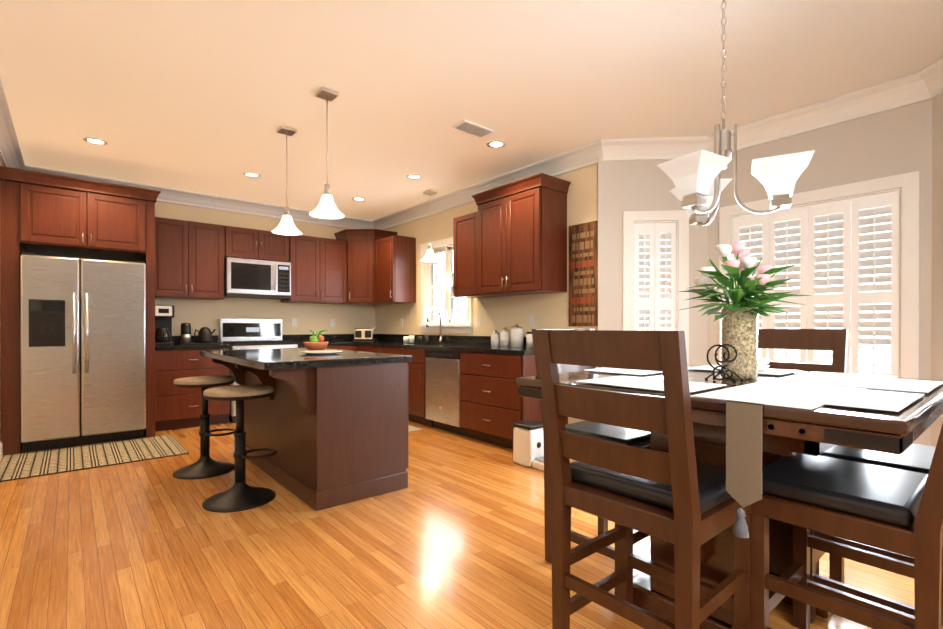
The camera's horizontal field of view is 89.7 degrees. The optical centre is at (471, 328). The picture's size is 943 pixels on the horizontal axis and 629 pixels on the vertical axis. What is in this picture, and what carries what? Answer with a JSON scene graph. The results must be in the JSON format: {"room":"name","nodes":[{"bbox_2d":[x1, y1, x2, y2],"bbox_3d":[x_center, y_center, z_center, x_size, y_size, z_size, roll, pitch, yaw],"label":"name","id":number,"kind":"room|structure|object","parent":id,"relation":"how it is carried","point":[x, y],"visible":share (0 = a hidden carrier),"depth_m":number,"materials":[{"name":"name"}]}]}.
{"room":"kitchen","nodes":[
{"label":"kitchen","id":0,"kind":"room"},
{"bbox_2d":[0,160,3,440],"bbox_3d":[-1.576,-0.254,1.042,0.120,2.750,9.870,0,0,-40],"label":"wall","id":1,"kind":"structure","parent":0,"point":[1,164],"depth_m":4.14,"materials":[{"name":"beige paint"}]},
{"bbox_2d":[0,441,2,460],"bbox_3d":[-1.207,1.054,0.714,0.016,0.134,8.885,0,0,-40],"label":"baseboard","id":2,"kind":"structure","parent":1,"relation":"attached to","point":[1,450],"depth_m":3.96,"materials":[{"name":"white"}]},
{"bbox_2d":[0,77,27,169],"bbox_3d":[-1.444,-1.553,1.070,0.125,0.148,9.750,0,0,-40],"label":"crown molding","id":3,"kind":"structure","parent":1,"relation":"attached to","point":[11,156],"depth_m":3.99,"materials":[{"name":"white"}]},
{"bbox_2d":[39,201,375,342],"bbox_3d":[-3.064,-0.273,6.166,4.220,2.750,0.120,0,0,-40],"label":"wall","id":4,"kind":"structure","parent":0,"point":[199,313],"depth_m":6.28,"materials":[{"name":"beige paint"}]},
{"bbox_2d":[16,169,147,261],"bbox_3d":[-3.900,-1.078,4.795,0.928,0.630,0.886,0,0,-40],"label":"upper cabinet","id":5,"kind":"object","parent":4,"relation":"attached to","point":[57,215],"depth_m":4.46,"materials":[{"name":"brown wood"}]},
{"bbox_2d":[144,214,227,299],"bbox_3d":[-3.370,-0.801,5.591,0.759,0.890,0.356,0,0,-40],"label":"upper cabinet","id":6,"kind":"object","parent":4,"relation":"attached to","point":[185,260],"depth_m":5.44,"materials":[{"name":"brown wood"}]},
{"bbox_2d":[28,165,371,228],"bbox_3d":[-3.027,-1.572,6.033,3.810,0.148,0.125,0,0,-40],"label":"crown molding","id":7,"kind":"structure","parent":4,"relation":"attached to","point":[169,195],"depth_m":5.96,"materials":[{"name":"white wood"}]},
{"bbox_2d":[146,334,371,345],"bbox_3d":[-2.633,0.131,6.435,2.970,0.100,0.021,0,0,-40],"label":"backsplash","id":8,"kind":"structure","parent":4,"relation":"attached to","point":[150,338],"depth_m":6.62,"materials":[{"name":"black stone"}]},
{"bbox_2d":[228,226,291,261],"bbox_3d":[-2.785,-1.056,6.083,0.767,0.385,0.356,0,0,-40],"label":"upper cabinet","id":9,"kind":"object","parent":4,"relation":"attached to","point":[245,243],"depth_m":5.95,"materials":[{"name":"brown wood"}]},
{"bbox_2d":[224,257,290,298],"bbox_3d":[-2.744,-0.627,6.037,0.758,0.458,0.480,0,0,-40],"label":"microwave","id":10,"kind":"object","parent":9,"relation":"attached to","point":[254,278],"visible":1,"depth_m":5.87,"materials":[{"name":"grey metal"}]},
{"bbox_2d":[292,318,296,326],"bbox_3d":[-2.463,-0.087,6.589,0.070,0.115,0.007,0,0,-40],"label":"electrical outlet plate","id":11,"kind":"object","parent":4,"relation":"attached to","point":[294,320],"depth_m":6.59,"materials":[{"name":"white plastic"}]},
{"bbox_2d":[281,235,343,303],"bbox_3d":[-2.180,-0.805,6.596,0.814,0.890,0.356,0,0,-40],"label":"upper cabinet","id":12,"kind":"object","parent":4,"relation":"attached to","point":[317,264],"depth_m":6.44,"materials":[{"name":"brown wood"}]},
{"bbox_2d":[330,319,334,326],"bbox_3d":[-2.036,-0.089,6.949,0.070,0.115,0.007,0,0,-40],"label":"electrical outlet plate","id":13,"kind":"object","parent":4,"relation":"attached to","point":[332,321],"depth_m":6.95,"materials":[{"name":"white plastic"}]},
{"bbox_2d":[334,229,397,304],"bbox_3d":[-1.546,-0.881,6.909,0.692,1.040,0.694,0,0,-40],"label":"upper cabinet","id":14,"kind":"object","parent":4,"relation":"attached to","point":[359,244],"depth_m":6.68,"materials":[{"name":"brown wood"}]},
{"bbox_2d":[0,421,914,628],"bbox_3d":[0.315,1.165,2.566,4.970,0.100,9.990,0,0,-40],"label":"floor","id":15,"kind":"structure","parent":0,"point":[452,536],"depth_m":2.35,"materials":[{"name":"brown wood"}]},
{"bbox_2d":[20,252,145,451],"bbox_3d":[-3.851,0.213,4.743,0.913,1.778,0.942,0,0,-40],"label":"fridge","id":16,"kind":"object","parent":15,"relation":"on","point":[82,351],"visible":1,"depth_m":4.41,"materials":[{"name":"grey metal"}]},
{"bbox_2d":[0,435,188,481],"bbox_3d":[-3.279,1.104,4.164,1.240,0.008,0.930,0,0,-40],"label":"area rug","id":17,"kind":"object","parent":15,"relation":"on","point":[33,464],"visible":0.91,"depth_m":4.09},
{"bbox_2d":[144,346,230,433],"bbox_3d":[-3.284,0.664,5.495,0.759,0.880,0.621,0,0,-40],"label":"base cabinet","id":18,"kind":"object","parent":15,"relation":"on","point":[168,406],"depth_m":5.18,"materials":[{"name":"brown wood"}]},
{"bbox_2d":[148,342,227,349],"bbox_3d":[-3.280,0.204,5.489,0.759,0.040,0.632,0,0,-40],"label":"countertop","id":19,"kind":"structure","parent":18,"relation":"on","point":[174,347],"depth_m":5.17,"materials":[{"name":"black stone"}]},
{"bbox_2d":[155,305,174,344],"bbox_3d":[-3.545,-0.042,5.435,0.210,0.450,0.268,0,0,-40],"label":"coffee maker","id":20,"kind":"object","parent":19,"relation":"on","point":[164,315],"visible":0.92,"depth_m":5.38,"materials":[{"name":"black plastic"}]},
{"bbox_2d":[176,342,220,344],"bbox_3d":[-3.243,0.176,5.637,0.420,0.012,0.260,0,0,-40],"label":"tray","id":21,"kind":"object","parent":19,"relation":"on","point":[196,343],"visible":1,"depth_m":5.50,"materials":[{"name":"black plastic"}]},
{"bbox_2d":[180,323,190,342],"bbox_3d":[-3.349,0.049,5.560,0.110,0.240,0.110,0,0,-40],"label":"coffee grinder","id":22,"kind":"object","parent":21,"relation":"on","point":[185,336],"visible":1,"depth_m":5.52,"materials":[{"name":"silver metal"}]},
{"bbox_2d":[194,327,214,342],"bbox_3d":[-3.196,0.073,5.689,0.236,0.190,0.158,0,0,-40],"label":"kettle","id":23,"kind":"object","parent":21,"relation":"on","point":[205,334],"visible":1,"depth_m":5.63,"materials":[{"name":"grey metal"}]},
{"bbox_2d":[173,376,235,478],"bbox_3d":[-2.086,0.749,3.711,0.430,0.724,0.430,0,0,-40],"label":"stool","id":24,"kind":"object","parent":15,"relation":"on","point":[205,465],"visible":0.96,"depth_m":3.66,"materials":[{"name":"grey metal"}]},
{"bbox_2d":[202,385,276,512],"bbox_3d":[-1.507,0.751,3.087,0.430,0.724,0.430,0,0,-40],"label":"stool","id":25,"kind":"object","parent":15,"relation":"on","point":[240,494],"visible":1,"depth_m":3.04,"materials":[{"name":"grey metal"}]},
{"bbox_2d":[219,318,297,422],"bbox_3d":[-2.655,0.485,5.934,0.758,1.235,0.706,0,0,-40],"label":"range","id":26,"kind":"object","parent":15,"relation":"on","point":[242,333],"visible":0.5,"depth_m":6.01,"materials":[{"name":"silver metal"}]},
{"bbox_2d":[211,360,407,510],"bbox_3d":[-1.326,0.670,3.678,0.919,0.880,1.694,0,0,-40],"label":"kitchen island","id":27,"kind":"object","parent":15,"relation":"on","point":[331,430],"depth_m":3.13,"materials":[{"name":"brown wood"}]},
{"bbox_2d":[200,348,411,371],"bbox_3d":[-1.350,0.209,3.656,0.995,0.044,1.740,0,0,-40],"label":"island countertop","id":28,"kind":"structure","parent":27,"relation":"on","point":[268,360],"depth_m":3.17,"materials":[{"name":"black stone"}]},
{"bbox_2d":[303,330,327,349],"bbox_3d":[-1.287,0.096,3.925,0.201,0.176,0.198,0,0,-40],"label":"bowl","id":29,"kind":"object","parent":28,"relation":"on","point":[315,343],"visible":0.96,"depth_m":3.87,"materials":[{"name":"brown ceramic"}]},
{"bbox_2d":[299,350,341,353],"bbox_3d":[-1.121,0.176,3.542,0.310,0.018,0.310,0,0,-40],"label":"plate","id":30,"kind":"object","parent":28,"relation":"on","point":[322,351],"visible":1,"depth_m":3.52,"materials":[{"name":"white ceramic"}]},
{"bbox_2d":[298,342,355,350],"bbox_3d":[-2.061,0.661,6.476,0.834,0.880,0.699,0,0,-40],"label":"base cabinet","id":31,"kind":"object","parent":15,"relation":"on","point":[351,346],"depth_m":6.42,"materials":[{"name":"brown wood"}]},
{"bbox_2d":[356,342,383,352],"bbox_3d":[-1.113,0.661,6.419,0.673,0.880,0.777,0,0,-40],"label":"base cabinet","id":32,"kind":"object","parent":15,"relation":"on","point":[377,349],"depth_m":6.24,"materials":[{"name":"brown wood"}]},
{"bbox_2d":[293,341,375,345],"bbox_3d":[-1.851,0.200,6.696,1.440,0.040,0.632,0,0,-40],"label":"countertop","id":33,"kind":"structure","parent":32,"relation":"on","point":[298,343],"depth_m":6.30,"materials":[{"name":"black stone"}]},
{"bbox_2d":[353,328,377,340],"bbox_3d":[-1.545,0.084,6.921,0.304,0.187,0.258,0,0,5],"label":"toaster","id":34,"kind":"object","parent":33,"relation":"on","point":[365,334],"visible":1,"depth_m":6.81,"materials":[{"name":"silver metal"}]},
{"bbox_2d":[408,425,421,431],"bbox_3d":[-1.107,1.100,5.350,0.650,0.008,1.000,0,0,-40],"label":"area rug","id":35,"kind":"object","parent":15,"relation":"on","point":[411,428],"visible":0.07,"depth_m":5.17,"materials":[{"name":"beige fabric"}]},
{"bbox_2d":[384,346,455,426],"bbox_3d":[-0.606,0.663,5.854,0.627,0.880,1.003,0,0,-40],"label":"base cabinet","id":36,"kind":"object","parent":15,"relation":"on","point":[416,369],"depth_m":5.42,"materials":[{"name":"brown wood"}]},
{"bbox_2d":[425,349,466,435],"bbox_3d":[-0.090,0.668,5.232,0.627,0.875,0.600,0,0,-40],"label":"dishwasher","id":37,"kind":"object","parent":15,"relation":"on","point":[442,380],"visible":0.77,"depth_m":5.02,"materials":[{"name":"grey metal"}]},
{"bbox_2d":[456,350,567,448],"bbox_3d":[0.401,0.667,4.667,0.621,0.880,0.883,0,0,-40],"label":"base cabinet","id":38,"kind":"object","parent":15,"relation":"on","point":[490,403],"depth_m":4.42,"materials":[{"name":"brown wood"}]},
{"bbox_2d":[360,342,533,353],"bbox_3d":[-0.320,0.204,5.510,0.633,0.040,3.154,0,0,-40],"label":"countertop","id":39,"kind":"structure","parent":38,"relation":"on","point":[427,345],"depth_m":4.98,"materials":[{"name":"black stone"}]},
{"bbox_2d":[406,335,413,341],"bbox_3d":[-0.806,0.134,6.361,0.079,0.090,0.079,0,0,38],"label":"cup","id":40,"kind":"object","parent":39,"relation":"on","point":[409,338],"depth_m":6.33,"materials":[{"name":"white ceramic"}]},
{"bbox_2d":[426,308,445,342],"bbox_3d":[-0.440,-0.040,5.881,0.243,0.442,0.115,0,0,-40],"label":"faucet","id":41,"kind":"object","parent":39,"relation":"on","point":[441,336],"visible":1,"depth_m":5.95,"materials":[{"name":"silver metal"}]},
{"bbox_2d":[491,330,495,345],"bbox_3d":[0.257,0.098,5.072,0.099,0.172,0.099,0,0,41],"label":"canister","id":42,"kind":"object","parent":39,"relation":"on","point":[493,335],"depth_m":5.03,"materials":[{"name":"white ceramic"}]},
{"bbox_2d":[496,327,505,346],"bbox_3d":[0.354,0.084,4.957,0.115,0.202,0.115,0,0,41],"label":"canister","id":43,"kind":"object","parent":39,"relation":"on","point":[500,337],"depth_m":4.92,"materials":[{"name":"white ceramic"}]},
{"bbox_2d":[506,324,523,346],"bbox_3d":[0.464,0.069,4.827,0.134,0.232,0.134,0,0,41],"label":"canister","id":44,"kind":"object","parent":39,"relation":"on","point":[513,336],"depth_m":4.78,"materials":[{"name":"white ceramic"}]},
{"bbox_2d":[526,331,533,347],"bbox_3d":[0.626,0.106,4.506,0.285,0.160,0.390,0,0,-40],"label":"canister","id":45,"kind":"object","parent":39,"relation":"on","point":[529,341],"depth_m":4.61,"materials":[{"name":"white ceramic"}]},
{"bbox_2d":[512,420,543,470],"bbox_3d":[0.523,0.943,3.861,0.206,0.335,0.343,0,0,-40],"label":"pet feeder","id":46,"kind":"object","parent":15,"relation":"on","point":[528,443],"visible":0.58,"depth_m":3.83,"materials":[{"name":"white plastic"}]},
{"bbox_2d":[531,329,649,595],"bbox_3d":[0.648,0.559,2.301,0.480,1.115,0.532,0,0,-40],"label":"chair","id":47,"kind":"object","parent":15,"relation":"on","point":[625,436],"visible":0.15,"depth_m":2.24,"materials":[{"name":"brown wood"}]},
{"bbox_2d":[535,330,750,628],"bbox_3d":[0.563,0.561,1.542,0.532,1.115,0.480,0,0,-40],"label":"chair","id":48,"kind":"object","parent":15,"relation":"on","point":[682,499],"visible":0.88,"depth_m":1.41,"materials":[{"name":"brown wood"}]},
{"bbox_2d":[516,365,942,628],"bbox_3d":[1.036,0.660,1.903,1.220,0.915,1.210,0,0,-40],"label":"dining table","id":49,"kind":"object","parent":15,"relation":"on","point":[789,432],"visible":0.44,"depth_m":1.61,"materials":[{"name":"brown wood"}]},
{"bbox_2d":[584,368,617,372],"bbox_3d":[0.640,0.194,2.216,0.210,0.005,0.157,0,0,-40],"label":"placemat","id":50,"kind":"object","parent":49,"relation":"on","point":[609,370],"depth_m":2.22,"materials":[{"name":"white fabric"}]},
{"bbox_2d":[632,369,662,372],"bbox_3d":[0.769,0.195,2.142,0.146,0.005,0.166,0,0,-40],"label":"placemat","id":51,"kind":"object","parent":49,"relation":"on","point":[633,371],"depth_m":2.14,"materials":[{"name":"white fabric"}]},
{"bbox_2d":[576,369,726,391],"bbox_3d":[0.641,0.196,1.712,0.310,0.003,0.410,0,0,-40],"label":"placemat","id":52,"kind":"object","parent":49,"relation":"on","point":[622,381],"depth_m":1.72,"materials":[{"name":"white fabric"}]},
{"bbox_2d":[688,365,720,370],"bbox_3d":[1.191,0.194,2.342,0.326,0.005,0.158,0,0,-40],"label":"placemat","id":53,"kind":"object","parent":49,"relation":"on","point":[708,367],"depth_m":2.30,"materials":[{"name":"white fabric"}]},
{"bbox_2d":[705,344,743,383],"bbox_3d":[0.961,0.130,1.805,0.082,0.143,0.112,0,0,-40],"label":"scroll","id":54,"kind":"object","parent":49,"relation":"on","point":[721,370],"visible":1,"depth_m":1.80,"materials":[{"name":"black metal"}]},
{"bbox_2d":[678,242,812,378],"bbox_3d":[1.077,-0.072,1.951,0.478,0.544,0.496,0,0,-40],"label":"flower vase","id":55,"kind":"object","parent":49,"relation":"on","point":[750,299],"visible":0.94,"depth_m":1.89,"materials":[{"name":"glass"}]},
{"bbox_2d":[758,368,802,374],"bbox_3d":[1.369,0.195,2.140,0.341,0.005,0.145,0,0,-40],"label":"placemat","id":56,"kind":"object","parent":49,"relation":"on","point":[771,371],"depth_m":2.14,"materials":[{"name":"white fabric"}]},
{"bbox_2d":[758,358,769,370],"bbox_3d":[1.298,0.165,2.181,0.124,0.054,0.124,0,0,-40],"label":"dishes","id":57,"kind":"object","parent":56,"relation":"on","point":[761,365],"visible":0.4,"depth_m":2.14,"materials":[{"name":"white ceramic"}]},
{"bbox_2d":[692,371,898,537],"bbox_3d":[1.214,0.377,1.692,1.314,0.358,0.300,0,0,-40],"label":"table runner","id":58,"kind":"object","parent":49,"relation":"on","point":[745,403],"visible":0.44,"depth_m":1.30,"materials":[{"name":"white fabric"}]},
{"bbox_2d":[764,381,933,411],"bbox_3d":[1.100,0.197,1.393,0.440,0.003,0.290,0,0,-40],"label":"placemat","id":59,"kind":"object","parent":49,"relation":"on","point":[870,399],"depth_m":1.39,"materials":[{"name":"white fabric"}]},
{"bbox_2d":[827,376,942,388],"bbox_3d":[1.482,0.196,1.715,0.440,0.003,0.290,0,0,-40],"label":"placemat","id":60,"kind":"object","parent":49,"relation":"on","point":[875,380],"depth_m":1.75,"materials":[{"name":"white fabric"}]},
{"bbox_2d":[758,329,847,574],"bbox_3d":[1.504,0.558,2.357,0.532,1.115,0.480,0,0,-40],"label":"chair","id":61,"kind":"object","parent":15,"relation":"on","point":[835,341],"visible":0.04,"depth_m":2.44,"materials":[{"name":"brown wood"}]},
{"bbox_2d":[750,423,942,628],"bbox_3d":[1.223,0.562,1.465,0.480,1.115,0.532,0,0,-40],"label":"chair","id":62,"kind":"object","parent":15,"relation":"on","point":[897,511],"visible":0.83,"depth_m":1.40,"materials":[{"name":"brown wood"}]},
{"bbox_2d":[810,444,935,623],"bbox_3d":[1.605,0.560,1.788,0.480,1.115,0.532,0,0,-40],"label":"chair","id":63,"kind":"object","parent":15,"relation":"on","point":[915,457],"visible":0.12,"depth_m":1.73,"materials":[{"name":"brown wood"}]},
{"bbox_2d":[0,0,942,219],"bbox_3d":[0.315,-1.685,2.555,4.970,0.100,9.990,0,0,-40],"label":"ceiling","id":64,"kind":"structure","parent":0,"point":[211,97],"depth_m":3.10,"materials":[{"name":"white paint"}]},
{"bbox_2d":[83,137,107,144],"bbox_3d":[-3.283,-1.636,4.143,0.169,0.007,0.169,0,0,41],"label":"recessed light","id":65,"kind":"object","parent":64,"relation":"in","point":[96,141],"depth_m":4.14,"materials":[{"name":"white"}]},
{"bbox_2d":[243,172,260,177],"bbox_3d":[-2.341,-1.640,5.057,0.169,0.007,0.169,0,0,44],"label":"recessed light","id":66,"kind":"object","parent":64,"relation":"in","point":[249,174],"depth_m":5.05,"materials":[{"name":"white"}]},
{"bbox_2d":[272,125,301,234],"bbox_3d":[-1.516,-1.214,3.896,0.234,0.848,0.234,0,0,-40],"label":"pendant light","id":67,"kind":"object","parent":64,"relation":"hanging from","point":[286,225],"visible":1,"depth_m":3.88,"materials":[{"name":"white glass"}]},
{"bbox_2d":[310,87,343,218],"bbox_3d":[-1.000,-1.212,3.285,0.234,0.848,0.234,0,0,-40],"label":"pendant light","id":68,"kind":"object","parent":64,"relation":"hanging from","point":[326,208],"visible":1,"depth_m":3.27,"materials":[{"name":"white glass"}]},
{"bbox_2d":[352,197,365,200],"bbox_3d":[-1.430,-1.643,6.009,0.169,0.007,0.169,0,0,26],"label":"recessed light","id":69,"kind":"object","parent":64,"relation":"in","point":[354,198],"depth_m":6.02,"materials":[{"name":"white"}]},
{"bbox_2d":[406,174,421,179],"bbox_3d":[-0.618,-1.640,5.125,0.169,0.007,0.169,0,0,41],"label":"recessed light","id":70,"kind":"object","parent":64,"relation":"in","point":[412,176],"depth_m":5.12,"materials":[{"name":"white"}]},
{"bbox_2d":[420,190,438,261],"bbox_3d":[-0.498,-1.231,5.698,0.234,0.828,0.234,0,0,-40],"label":"light","id":71,"kind":"object","parent":64,"relation":"hanging from","point":[429,256],"visible":1,"depth_m":5.67,"materials":[{"name":"white glass"}]},
{"bbox_2d":[452,120,493,137],"bbox_3d":[0.015,-1.631,3.879,0.320,0.015,0.160,0,0,-40],"label":"ceiling vent","id":72,"kind":"object","parent":64,"relation":"in","point":[466,126],"visible":0.98,"depth_m":3.86,"materials":[{"name":"white metal"}]},
{"bbox_2d":[487,140,505,147],"bbox_3d":[0.221,-1.637,4.210,0.169,0.007,0.169,0,0,11],"label":"recessed light","id":73,"kind":"object","parent":64,"relation":"in","point":[491,144],"depth_m":4.21,"materials":[{"name":"white"}]},
{"bbox_2d":[656,0,814,225],"bbox_3d":[1.094,-1.060,2.055,0.608,1.143,0.641,0,0,-40],"label":"chandelier","id":74,"kind":"object","parent":64,"relation":"hanging from","point":[700,184],"visible":1,"depth_m":1.95,"materials":[{"name":"white glass"}]},
{"bbox_2d":[376,164,596,423],"bbox_3d":[-0.107,-0.272,5.843,0.120,2.750,4.130,0,0,-40],"label":"wall","id":75,"kind":"structure","parent":0,"point":[547,310],"depth_m":5.24,"materials":[{"name":"beige paint"}]},
{"bbox_2d":[376,234,415,304],"bbox_3d":[-1.068,-0.805,6.605,0.357,0.890,0.518,0,0,-40],"label":"upper cabinet","id":76,"kind":"object","parent":75,"relation":"attached to","point":[395,254],"depth_m":6.43,"materials":[{"name":"brown wood"}]},
{"bbox_2d":[418,237,473,332],"bbox_3d":[-0.152,-0.553,6.163,0.575,1.790,1.880,0,0,-40],"label":"window","id":77,"kind":"structure","parent":75,"relation":"in","point":[456,313],"depth_m":6.24,"materials":[{"name":"white glass"}]},
{"bbox_2d":[376,334,525,345],"bbox_3d":[-0.290,0.132,5.948,0.022,0.100,3.785,0,0,-40],"label":"backsplash","id":78,"kind":"structure","parent":75,"relation":"attached to","point":[472,340],"depth_m":6.01,"materials":[{"name":"black stone"}]},
{"bbox_2d":[453,213,471,297],"bbox_3d":[0.070,-0.800,5.258,0.357,0.890,0.448,0,0,-40],"label":"upper cabinet","id":79,"kind":"object","parent":75,"relation":"attached to","point":[462,225],"depth_m":5.18,"materials":[{"name":"brown wood"}]},
{"bbox_2d":[477,317,480,326],"bbox_3d":[0.086,-0.083,5.515,0.007,0.115,0.070,0,0,-40],"label":"electrical outlet plate","id":80,"kind":"object","parent":75,"relation":"attached to","point":[478,318],"depth_m":5.51,"materials":[{"name":"white plastic"}]},
{"bbox_2d":[472,174,567,297],"bbox_3d":[0.463,-0.873,4.769,0.387,1.040,0.937,0,0,-40],"label":"upper cabinet","id":81,"kind":"object","parent":75,"relation":"attached to","point":[509,239],"depth_m":4.50,"materials":[{"name":"brown wood"}]},
{"bbox_2d":[529,315,534,325],"bbox_3d":[0.621,-0.081,4.881,0.007,0.115,0.070,0,0,-40],"label":"electrical outlet plate","id":82,"kind":"object","parent":75,"relation":"attached to","point":[531,321],"depth_m":4.87,"materials":[{"name":"white plastic"}]},
{"bbox_2d":[569,220,597,325],"bbox_3d":[1.034,-0.497,4.377,0.022,0.950,0.330,0,0,-40],"label":"sign","id":83,"kind":"object","parent":75,"relation":"attached to","point":[583,274],"visible":1,"depth_m":4.37,"materials":[{"name":"brown wood"}]},
{"bbox_2d":[623,210,688,364],"bbox_3d":[1.636,-0.222,4.346,0.990,2.060,0.425,0,0,5],"label":"bay window","id":84,"kind":"structure","parent":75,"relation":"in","point":[655,262],"depth_m":4.19,"materials":[{"name":"white wood"}]},
{"bbox_2d":[597,93,942,446],"bbox_3d":[1.703,-0.254,1.010,4.850,2.750,5.830,0,0,-40],"label":"wall","id":85,"kind":"structure","parent":0,"point":[903,140],"depth_m":3.52,"materials":[{"name":"grey paint"}]},
{"bbox_2d":[372,57,942,229],"bbox_3d":[0.893,-1.568,4.952,0.755,0.148,6.834,0,0,-40],"label":"crown molding","id":86,"kind":"structure","parent":85,"relation":"attached to","point":[926,83],"depth_m":4.03,"materials":[{"name":"white"}]},
{"bbox_2d":[719,171,919,378],"bbox_3d":[2.659,-0.219,3.695,0.425,2.060,1.680,0,0,-40],"label":"bay window","id":87,"kind":"structure","parent":85,"relation":"in","point":[853,253],"depth_m":3.43,"materials":[{"name":"white wood"}]}
]}

